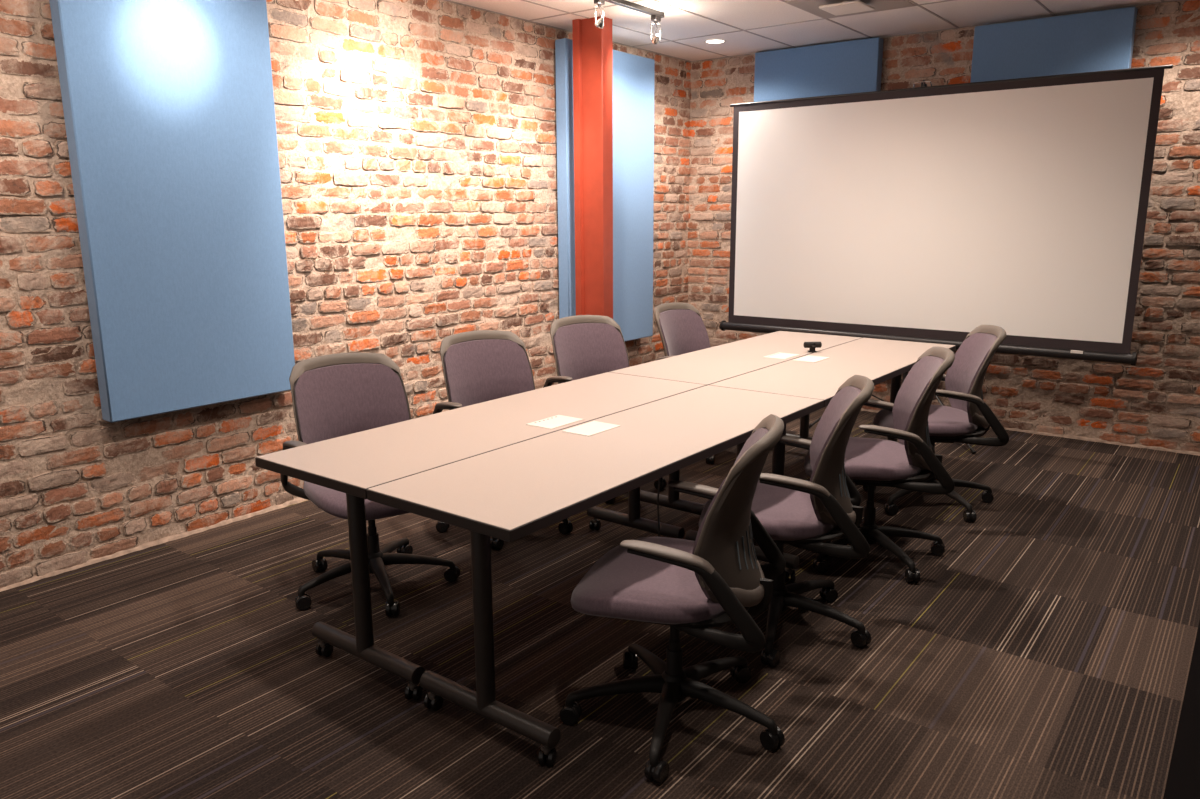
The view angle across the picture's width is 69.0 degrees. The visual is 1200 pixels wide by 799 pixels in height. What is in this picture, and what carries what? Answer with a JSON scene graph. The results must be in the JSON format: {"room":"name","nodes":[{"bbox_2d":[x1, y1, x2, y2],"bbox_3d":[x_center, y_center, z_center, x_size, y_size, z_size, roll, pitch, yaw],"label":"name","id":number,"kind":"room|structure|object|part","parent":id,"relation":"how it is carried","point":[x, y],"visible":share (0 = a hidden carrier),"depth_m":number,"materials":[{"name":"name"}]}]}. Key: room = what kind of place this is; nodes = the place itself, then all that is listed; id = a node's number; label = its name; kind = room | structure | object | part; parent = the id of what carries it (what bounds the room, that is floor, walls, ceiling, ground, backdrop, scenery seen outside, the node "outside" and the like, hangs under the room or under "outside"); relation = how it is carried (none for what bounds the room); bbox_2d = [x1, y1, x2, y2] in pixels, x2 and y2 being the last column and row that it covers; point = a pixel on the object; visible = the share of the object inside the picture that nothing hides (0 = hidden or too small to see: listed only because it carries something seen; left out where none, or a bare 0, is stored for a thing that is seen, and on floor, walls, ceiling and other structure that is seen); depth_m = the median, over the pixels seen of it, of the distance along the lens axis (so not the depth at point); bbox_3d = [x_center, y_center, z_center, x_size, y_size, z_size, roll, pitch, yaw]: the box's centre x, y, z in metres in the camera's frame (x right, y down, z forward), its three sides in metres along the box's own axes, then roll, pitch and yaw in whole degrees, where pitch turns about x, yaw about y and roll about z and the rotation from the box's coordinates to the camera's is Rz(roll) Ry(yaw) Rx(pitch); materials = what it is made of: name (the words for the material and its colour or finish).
{"room":"conference room","nodes":[
{"label":"conference room","id":0,"kind":"room"},
{"bbox_2d":[0,0,691,587],"bbox_3d":[-1.595,-0.784,4.406,0.132,2.666,7.650,9,15,37],"label":"wall","id":1,"kind":"structure","parent":0,"point":[417,139],"depth_m":4.52,"materials":[{"name":"brick"}]},
{"bbox_2d":[0,497,306,591],"bbox_3d":[-1.554,0.519,4.625,0.030,0.026,7.600,9,15,37],"label":"trim","id":2,"kind":"structure","parent":1,"relation":"attached to","point":[298,499],"depth_m":4.01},
{"bbox_2d":[49,0,294,422],"bbox_3d":[-1.831,-0.950,3.860,0.083,1.980,0.900,9,15,37],"label":"acoustic panel","id":3,"kind":"object","parent":1,"relation":"attached to","point":[169,107],"visible":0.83,"depth_m":3.80,"materials":[{"name":"blue fabric"}]},
{"bbox_2d":[555,38,654,340],"bbox_3d":[0.060,-1.422,6.280,0.093,2.055,1.035,9,15,37],"label":"acoustic panel","id":4,"kind":"object","parent":1,"relation":"attached to","point":[633,75],"visible":0.7,"depth_m":6.33,"materials":[{"name":"blue fabric"}]},
{"bbox_2d":[444,0,1179,61],"bbox_3d":[0.074,-1.827,2.842,4.150,0.014,7.600,9,15,37],"label":"trim","id":5,"kind":"structure","parent":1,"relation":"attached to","point":[911,1],"depth_m":5.52,"materials":[{"name":"beige"}]},
{"bbox_2d":[0,406,1199,798],"bbox_3d":[0.118,0.821,3.461,4.370,0.100,7.720,9,15,37],"label":"floor","id":6,"kind":"structure","parent":0,"point":[1047,651],"depth_m":2.94,"materials":[{"name":"carpet"}]},
{"bbox_2d":[280,352,459,615],"bbox_3d":[-0.917,0.310,3.440,0.645,0.920,0.643,-8,14,-34],"label":"office chair","id":7,"kind":"object","parent":6,"relation":"on","point":[339,394],"visible":0.57,"depth_m":3.52,"materials":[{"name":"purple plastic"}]},
{"bbox_3d":[-1.139,0.269,3.436,0.189,0.260,0.354,-8,14,-34],"label":"arm frame","id":8,"kind":"part","parent":7,"relation":"part of","materials":[{"name":"black plastic"}]},
{"bbox_3d":[-1.038,0.692,3.428,0.312,0.085,0.062,-11,16,-41],"label":"leg","id":9,"kind":"part","parent":7,"relation":"part of","materials":[{"name":"black plastic"}]},
{"bbox_3d":[-1.060,0.651,3.620,0.312,0.085,0.062,6,14,29],"label":"leg","id":10,"kind":"part","parent":7,"relation":"part of","materials":[{"name":"black plastic"}]},
{"bbox_2d":[294,363,408,443],"bbox_3d":[-1.016,0.076,3.559,0.446,0.420,0.165,-8,14,-34],"label":"cushion","id":11,"kind":"object","parent":7,"relation":"on","point":[332,400],"depth_m":3.56,"materials":[{"name":"fabric"}]},
{"bbox_3d":[-0.890,0.348,3.432,0.505,0.101,0.480,-8,14,-34],"label":"seat","id":12,"kind":"part","parent":7,"relation":"part of","materials":[{"name":"fabric"}]},
{"bbox_3d":[-0.844,0.699,3.389,0.062,0.085,0.312,-6,13,-24],"label":"leg","id":13,"kind":"part","parent":7,"relation":"part of","materials":[{"name":"black plastic"}]},
{"bbox_3d":[-0.881,0.633,3.700,0.062,0.085,0.312,2,12,11],"label":"leg","id":14,"kind":"part","parent":7,"relation":"part of","materials":[{"name":"black plastic"}]},
{"bbox_3d":[-0.747,0.663,3.558,0.312,0.085,0.062,-2,12,-6],"label":"leg","id":15,"kind":"part","parent":7,"relation":"part of","materials":[{"name":"black plastic"}]},
{"bbox_2d":[255,372,706,699],"bbox_3d":[-0.304,0.415,3.366,0.546,0.738,1.842,9,15,37],"label":"conference table","id":16,"kind":"object","parent":6,"relation":"on","point":[355,463],"visible":0.83,"depth_m":2.92,"materials":[{"name":"beige laminate"}]},
{"bbox_3d":[-0.763,0.527,2.776,0.055,0.600,0.055,9,15,37],"label":"leg","id":17,"kind":"part","parent":16,"relation":"part of","materials":[{"name":"metal"}]},
{"bbox_3d":[0.155,0.272,3.950,0.055,0.600,0.055,9,15,37],"label":"leg","id":18,"kind":"part","parent":16,"relation":"part of","materials":[{"name":"metal"}]},
{"bbox_2d":[433,330,572,549],"bbox_3d":[-0.469,0.155,4.158,0.665,0.920,0.643,-8,14,-34],"label":"office chair","id":19,"kind":"object","parent":6,"relation":"on","point":[479,366],"visible":0.4,"depth_m":4.23,"materials":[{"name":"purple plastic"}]},
{"bbox_3d":[-0.675,0.122,4.110,0.189,0.260,0.354,-8,14,-34],"label":"arm frame","id":20,"kind":"part","parent":19,"relation":"part of","materials":[{"name":"black plastic"}]},
{"bbox_2d":[444,339,533,406],"bbox_3d":[-0.551,-0.070,4.233,0.446,0.420,0.165,-8,14,-34],"label":"cushion","id":21,"kind":"object","parent":19,"relation":"on","point":[476,371],"depth_m":4.24,"materials":[{"name":"fabric"}]},
{"bbox_2d":[572,16,612,318],"bbox_3d":[-0.038,-1.081,5.759,0.214,2.666,0.140,9,15,37],"label":"steel column","id":22,"kind":"structure","parent":6,"relation":"on","point":[592,45],"depth_m":5.63,"materials":[{"name":"red metal"}]},
{"bbox_2d":[367,385,823,765],"bbox_3d":[0.131,0.482,3.040,0.541,0.737,1.842,9,15,37],"label":"conference table","id":23,"kind":"object","parent":6,"relation":"on","point":[513,492],"visible":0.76,"depth_m":2.55,"materials":[{"name":"beige laminate"}]},
{"bbox_3d":[-0.328,0.594,2.450,0.055,0.600,0.055,9,15,37],"label":"leg","id":24,"kind":"part","parent":23,"relation":"part of","materials":[{"name":"metal"}]},
{"bbox_2d":[657,478,659,536],"bbox_3d":[0.117,0.429,3.377,0.278,0.699,0.132,-3,12,-13],"label":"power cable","id":25,"kind":"object","parent":23,"relation":"hanging from","point":[659,478],"visible":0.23,"depth_m":3.44,"materials":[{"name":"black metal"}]},
{"bbox_3d":[0.591,0.339,3.624,0.055,0.600,0.055,9,15,37],"label":"leg","id":26,"kind":"part","parent":23,"relation":"part of","materials":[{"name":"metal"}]},
{"bbox_2d":[543,315,666,503],"bbox_3d":[0.006,0.025,4.756,0.645,0.920,0.642,-8,14,-32],"label":"office chair","id":27,"kind":"object","parent":6,"relation":"on","point":[584,346],"visible":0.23,"depth_m":4.86,"materials":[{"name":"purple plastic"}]},
{"bbox_3d":[-0.196,-0.012,4.731,0.189,0.260,0.354,-8,14,-32],"label":"arm frame","id":28,"kind":"part","parent":27,"relation":"part of","materials":[{"name":"black plastic"}]},
{"bbox_2d":[553,323,628,383],"bbox_3d":[-0.067,-0.204,4.850,0.446,0.420,0.165,-8,14,-32],"label":"cushion","id":29,"kind":"object","parent":27,"relation":"on","point":[580,350],"depth_m":4.86,"materials":[{"name":"fabric"}]},
{"bbox_2d":[559,414,785,783],"bbox_3d":[0.220,0.504,2.497,0.656,0.920,0.642,3,13,17],"label":"office chair","id":30,"kind":"object","parent":6,"relation":"on","point":[715,579],"visible":1,"depth_m":2.37,"materials":[{"name":"fabric"}]},
{"bbox_3d":[0.052,0.864,2.588,0.312,0.085,0.062,-1,12,-3],"label":"leg","id":31,"kind":"part","parent":30,"relation":"part of","materials":[{"name":"black plastic"}]},
{"bbox_3d":[0.158,0.829,2.752,0.062,0.085,0.312,-5,13,-21],"label":"leg","id":32,"kind":"part","parent":30,"relation":"part of","materials":[{"name":"black plastic"}]},
{"bbox_3d":[0.174,0.531,2.542,0.480,0.101,0.505,3,13,17],"label":"seat","id":33,"kind":"part","parent":30,"relation":"part of","materials":[{"name":"fabric"}]},
{"bbox_3d":[0.178,0.895,2.439,0.062,0.085,0.312,3,12,14],"label":"leg","id":34,"kind":"part","parent":30,"relation":"part of","materials":[{"name":"black plastic"}]},
{"bbox_3d":[0.267,0.502,2.299,0.354,0.260,0.189,3,13,17],"label":"arm frame","id":35,"kind":"part","parent":30,"relation":"part of","materials":[{"name":"black plastic"}]},
{"bbox_3d":[0.350,0.838,2.703,0.312,0.085,0.062,-10,15,-39],"label":"leg","id":36,"kind":"part","parent":30,"relation":"part of","materials":[{"name":"black plastic"}]},
{"bbox_3d":[0.362,0.879,2.510,0.312,0.085,0.062,7,14,32],"label":"leg","id":37,"kind":"part","parent":30,"relation":"part of","materials":[{"name":"black plastic"}]},
{"bbox_3d":[0.382,0.425,2.661,0.354,0.260,0.189,3,13,17],"label":"arm frame","id":38,"kind":"part","parent":30,"relation":"part of","materials":[{"name":"black plastic"}]},
{"bbox_2d":[692,428,768,598],"bbox_3d":[0.382,0.308,2.428,0.165,0.420,0.446,3,13,17],"label":"cushion","id":39,"kind":"object","parent":30,"relation":"on","point":[724,538],"depth_m":2.29,"materials":[{"name":"fabric"}]},
{"bbox_2d":[653,302,714,463],"bbox_3d":[0.634,-0.131,5.471,0.643,0.920,0.645,10,16,40],"label":"office chair","id":40,"kind":"object","parent":6,"relation":"on","point":[681,327],"visible":0.24,"depth_m":5.54,"materials":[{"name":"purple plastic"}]},
{"bbox_2d":[659,309,709,355],"bbox_3d":[0.507,-0.350,5.519,0.165,0.420,0.446,10,16,40],"label":"cushion","id":41,"kind":"object","parent":40,"relation":"on","point":[681,331],"depth_m":5.55,"materials":[{"name":"fabric"}]},
{"bbox_2d":[611,331,860,514],"bbox_3d":[0.812,0.105,4.793,0.546,0.738,1.826,9,15,37],"label":"conference table","id":42,"kind":"object","parent":6,"relation":"on","point":[711,365],"visible":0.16,"depth_m":4.45,"materials":[{"name":"beige laminate"}]},
{"bbox_3d":[0.358,0.216,4.209,0.055,0.600,0.055,9,15,37],"label":"leg","id":43,"kind":"part","parent":42,"relation":"part of","materials":[{"name":"metal"}]},
{"bbox_3d":[1.267,-0.036,5.371,0.055,0.600,0.055,9,15,37],"label":"leg","id":44,"kind":"part","parent":42,"relation":"part of","materials":[{"name":"metal"}]},
{"bbox_2d":[803,342,821,352],"bbox_3d":[1.149,-0.284,4.721,0.094,0.057,0.041,-1,12,-4],"label":"webcam","id":45,"kind":"object","parent":42,"relation":"on","point":[811,345],"visible":1,"depth_m":4.71,"materials":[{"name":"black plastic"}]},
{"bbox_2d":[699,375,873,666],"bbox_3d":[0.638,0.377,3.083,0.650,0.920,0.636,3,12,13],"label":"office chair","id":46,"kind":"object","parent":6,"relation":"on","point":[798,513],"visible":0.79,"depth_m":2.94,"materials":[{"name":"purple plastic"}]},
{"bbox_3d":[0.600,0.405,3.123,0.480,0.101,0.505,3,12,13],"label":"seat","id":47,"kind":"part","parent":46,"relation":"part of","materials":[{"name":"fabric"}]},
{"bbox_3d":[0.599,0.768,3.025,0.062,0.085,0.312,3,13,16],"label":"leg","id":48,"kind":"part","parent":46,"relation":"part of","materials":[{"name":"black plastic"}]},
{"bbox_3d":[0.780,0.712,3.283,0.312,0.085,0.062,-9,15,-37],"label":"leg","id":49,"kind":"part","parent":46,"relation":"part of","materials":[{"name":"black plastic"}]},
{"bbox_3d":[0.708,0.375,2.887,0.354,0.260,0.189,3,12,13],"label":"arm frame","id":50,"kind":"part","parent":46,"relation":"part of","materials":[{"name":"black plastic"}]},
{"bbox_3d":[0.798,0.296,3.256,0.354,0.260,0.189,3,12,13],"label":"arm frame","id":51,"kind":"part","parent":46,"relation":"part of","materials":[{"name":"black plastic"}]},
{"bbox_3d":[0.785,0.753,3.090,0.312,0.085,0.062,8,14,34],"label":"leg","id":52,"kind":"part","parent":46,"relation":"part of","materials":[{"name":"black plastic"}]},
{"bbox_2d":[809,386,860,520],"bbox_3d":[0.812,0.179,3.024,0.165,0.420,0.446,3,12,13],"label":"cushion","id":53,"kind":"object","parent":46,"relation":"on","point":[831,436],"depth_m":2.91,"materials":[{"name":"fabric"}]},
{"bbox_2d":[710,338,955,556],"bbox_3d":[1.248,0.172,4.467,0.541,0.737,1.826,9,15,37],"label":"conference table","id":54,"kind":"object","parent":6,"relation":"on","point":[817,375],"visible":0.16,"depth_m":4.20,"materials":[{"name":"beige laminate"}]},
{"bbox_3d":[0.793,0.283,3.883,0.055,0.600,0.055,9,15,37],"label":"leg","id":55,"kind":"part","parent":54,"relation":"part of","materials":[{"name":"metal"}]},
{"bbox_3d":[1.702,0.030,5.045,0.055,0.600,0.055,9,15,37],"label":"leg","id":56,"kind":"part","parent":54,"relation":"part of","materials":[{"name":"metal"}]},
{"bbox_2d":[804,346,954,582],"bbox_3d":[1.185,0.229,3.764,0.649,0.920,0.638,2,12,12],"label":"office chair","id":57,"kind":"object","parent":6,"relation":"on","point":[906,463],"visible":0.85,"depth_m":3.61,"materials":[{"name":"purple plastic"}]},
{"bbox_3d":[1.036,0.616,3.729,0.312,0.085,0.062,-8,14,-34],"label":"leg","id":58,"kind":"part","parent":57,"relation":"part of","materials":[{"name":"black plastic"}]},
{"bbox_3d":[1.127,0.266,3.762,0.480,0.101,0.505,2,12,12],"label":"seat","id":59,"kind":"part","parent":57,"relation":"part of","materials":[{"name":"fabric"}]},
{"bbox_3d":[1.222,0.629,3.664,0.062,0.085,0.312,-4,13,-16],"label":"leg","id":60,"kind":"part","parent":57,"relation":"part of","materials":[{"name":"black plastic"}]},
{"bbox_3d":[1.323,0.156,3.897,0.354,0.260,0.189,2,12,12],"label":"arm frame","id":61,"kind":"part","parent":57,"relation":"part of","materials":[{"name":"black plastic"}]},
{"bbox_3d":[1.240,0.235,3.527,0.354,0.260,0.189,2,12,12],"label":"arm frame","id":62,"kind":"part","parent":57,"relation":"part of","materials":[{"name":"black plastic"}]},
{"bbox_3d":[1.342,0.595,3.818,0.312,0.085,0.062,0,12,1],"label":"leg","id":63,"kind":"part","parent":57,"relation":"part of","materials":[{"name":"black plastic"}]},
{"bbox_2d":[892,356,943,464],"bbox_3d":[1.340,0.040,3.666,0.165,0.420,0.446,2,12,12],"label":"cushion","id":64,"kind":"object","parent":57,"relation":"on","point":[914,398],"depth_m":3.67,"materials":[{"name":"fabric"}]},
{"bbox_2d":[863,325,1008,521],"bbox_3d":[1.714,0.080,4.449,0.644,0.920,0.644,1,12,8],"label":"office chair","id":65,"kind":"object","parent":6,"relation":"on","point":[969,417],"visible":0.78,"depth_m":4.31,"materials":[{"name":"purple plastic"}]},
{"bbox_3d":[1.561,0.466,4.419,0.312,0.085,0.062,-8,14,-34],"label":"leg","id":66,"kind":"part","parent":65,"relation":"part of","materials":[{"name":"black plastic"}]},
{"bbox_3d":[1.652,0.117,4.449,0.480,0.101,0.505,1,12,8],"label":"seat","id":67,"kind":"part","parent":65,"relation":"part of","materials":[{"name":"fabric"}]},
{"bbox_3d":[1.747,0.479,4.355,0.062,0.085,0.312,-4,13,-16],"label":"leg","id":68,"kind":"part","parent":65,"relation":"part of","materials":[{"name":"black plastic"}]},
{"bbox_3d":[1.867,0.446,4.508,0.312,0.085,0.062,0,12,1],"label":"leg","id":69,"kind":"part","parent":65,"relation":"part of","materials":[{"name":"black plastic"}]},
{"bbox_2d":[945,333,996,422],"bbox_3d":[1.867,-0.113,4.368,0.165,0.420,0.446,1,12,8],"label":"cushion","id":70,"kind":"object","parent":65,"relation":"on","point":[967,372],"depth_m":4.42,"materials":[{"name":"fabric"}]},
{"bbox_3d":[1.779,0.084,4.223,0.354,0.260,0.189,1,12,8],"label":"arm frame","id":71,"kind":"part","parent":65,"relation":"part of","materials":[{"name":"black plastic"}]},
{"bbox_2d":[720,65,1172,453],"bbox_3d":[2.069,-0.910,5.808,2.715,2.284,0.739,9,15,37],"label":"projection screen","id":72,"kind":"object","parent":6,"relation":"on","point":[924,214],"visible":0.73,"depth_m":5.48,"materials":[{"name":"white fabric"}]},
{"bbox_3d":[2.019,-1.974,5.469,0.117,0.034,0.019,9,15,37],"label":"handle","id":73,"kind":"part","parent":72,"relation":"part of","materials":[{"name":"black metal"}]},
{"bbox_3d":[2.196,0.019,5.631,0.020,0.529,0.600,-6,13,-24],"label":"leg","id":74,"kind":"part","parent":72,"relation":"part of","materials":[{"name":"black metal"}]},
{"bbox_3d":[2.823,-0.281,5.171,0.065,0.018,0.006,9,15,37],"label":"label plate","id":75,"kind":"part","parent":72,"relation":"part of","materials":[{"name":"beige plastic"}]},
{"bbox_2d":[450,0,1170,60],"bbox_3d":[0.102,-1.884,2.885,4.370,0.100,7.720,9,15,37],"label":"ceiling","id":76,"kind":"structure","parent":0,"point":[676,24],"depth_m":5.48,"materials":[{"name":"tile"}]},
{"bbox_2d":[605,0,663,17],"bbox_3d":[-0.826,-2.001,3.774,0.038,0.029,3.962,9,15,37],"label":"track","id":77,"kind":"object","parent":76,"relation":"attached to","point":[623,3],"visible":0.82,"depth_m":5.09,"materials":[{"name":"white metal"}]},
{"bbox_2d":[594,0,604,28],"bbox_3d":[0.000,-2.139,4.842,0.061,0.159,0.060,9,15,37],"label":"track spotlight","id":78,"kind":"object","parent":77,"relation":"hanging from","point":[599,23],"visible":1,"depth_m":4.83,"materials":[{"name":"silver metal"}]},
{"bbox_2d":[651,15,660,43],"bbox_3d":[0.341,-2.231,5.275,0.062,0.163,0.062,9,15,37],"label":"track spotlight","id":79,"kind":"object","parent":77,"relation":"hanging from","point":[655,39],"visible":1,"depth_m":5.27,"materials":[{"name":"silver metal"}]},
{"bbox_2d":[704,39,725,43],"bbox_3d":[0.814,-2.536,6.187,0.159,0.005,0.159,9,15,37],"label":"recessed light","id":80,"kind":"object","parent":76,"relation":"in","point":[709,41],"visible":1,"depth_m":6.20,"materials":[{"name":"beige plastic"}]},
{"bbox_2d":[786,0,914,18],"bbox_3d":[1.465,-2.287,5.093,0.560,0.044,0.560,9,15,37],"label":"ceiling vent","id":81,"kind":"object","parent":76,"relation":"in","point":[826,9],"visible":1,"depth_m":5.07,"materials":[{"name":"beige metal"}]},
{"bbox_3d":[1.426,-2.275,5.043,0.240,0.041,0.250,9,15,37],"label":"plate","id":82,"kind":"part","parent":81,"relation":"part of","materials":[{"name":"beige plastic"}]},
{"bbox_2d":[687,0,1199,451],"bbox_3d":[2.402,-1.173,6.128,4.200,2.666,0.132,9,15,37],"label":"wall","id":83,"kind":"structure","parent":0,"point":[1155,401],"depth_m":5.60,"materials":[{"name":"brick"}]},
{"bbox_2d":[754,37,882,101],"bbox_3d":[1.577,-1.730,6.511,0.953,1.705,0.088,9,15,37],"label":"acoustic panel","id":84,"kind":"object","parent":83,"relation":"attached to","point":[853,66],"visible":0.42,"depth_m":6.31,"materials":[{"name":"blue fabric"}]},
{"bbox_2d":[860,408,1199,455],"bbox_3d":[2.281,0.114,6.423,3.870,0.026,0.030,9,15,37],"label":"trim","id":85,"kind":"structure","parent":83,"relation":"attached to","point":[862,409],"depth_m":5.71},
{"bbox_2d":[970,6,1137,82],"bbox_3d":[2.809,-1.536,5.589,0.900,1.695,0.088,9,15,37],"label":"acoustic panel","id":86,"kind":"object","parent":83,"relation":"attached to","point":[1103,40],"visible":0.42,"depth_m":5.39,"materials":[{"name":"blue fabric"}]},
{"bbox_3d":[1.806,-0.271,1.903,0.100,2.666,7.720,9,15,37],"label":"wall","id":87,"kind":"structure","parent":0,"visible":0},
{"bbox_2d":[1163,620,1199,798],"bbox_3d":[1.621,0.985,2.231,0.278,0.075,7.580,9,15,37],"label":"trim","id":88,"kind":"structure","parent":87,"relation":"attached to","point":[1183,779],"depth_m":2.35,"materials":[{"name":"black"}]}
]}

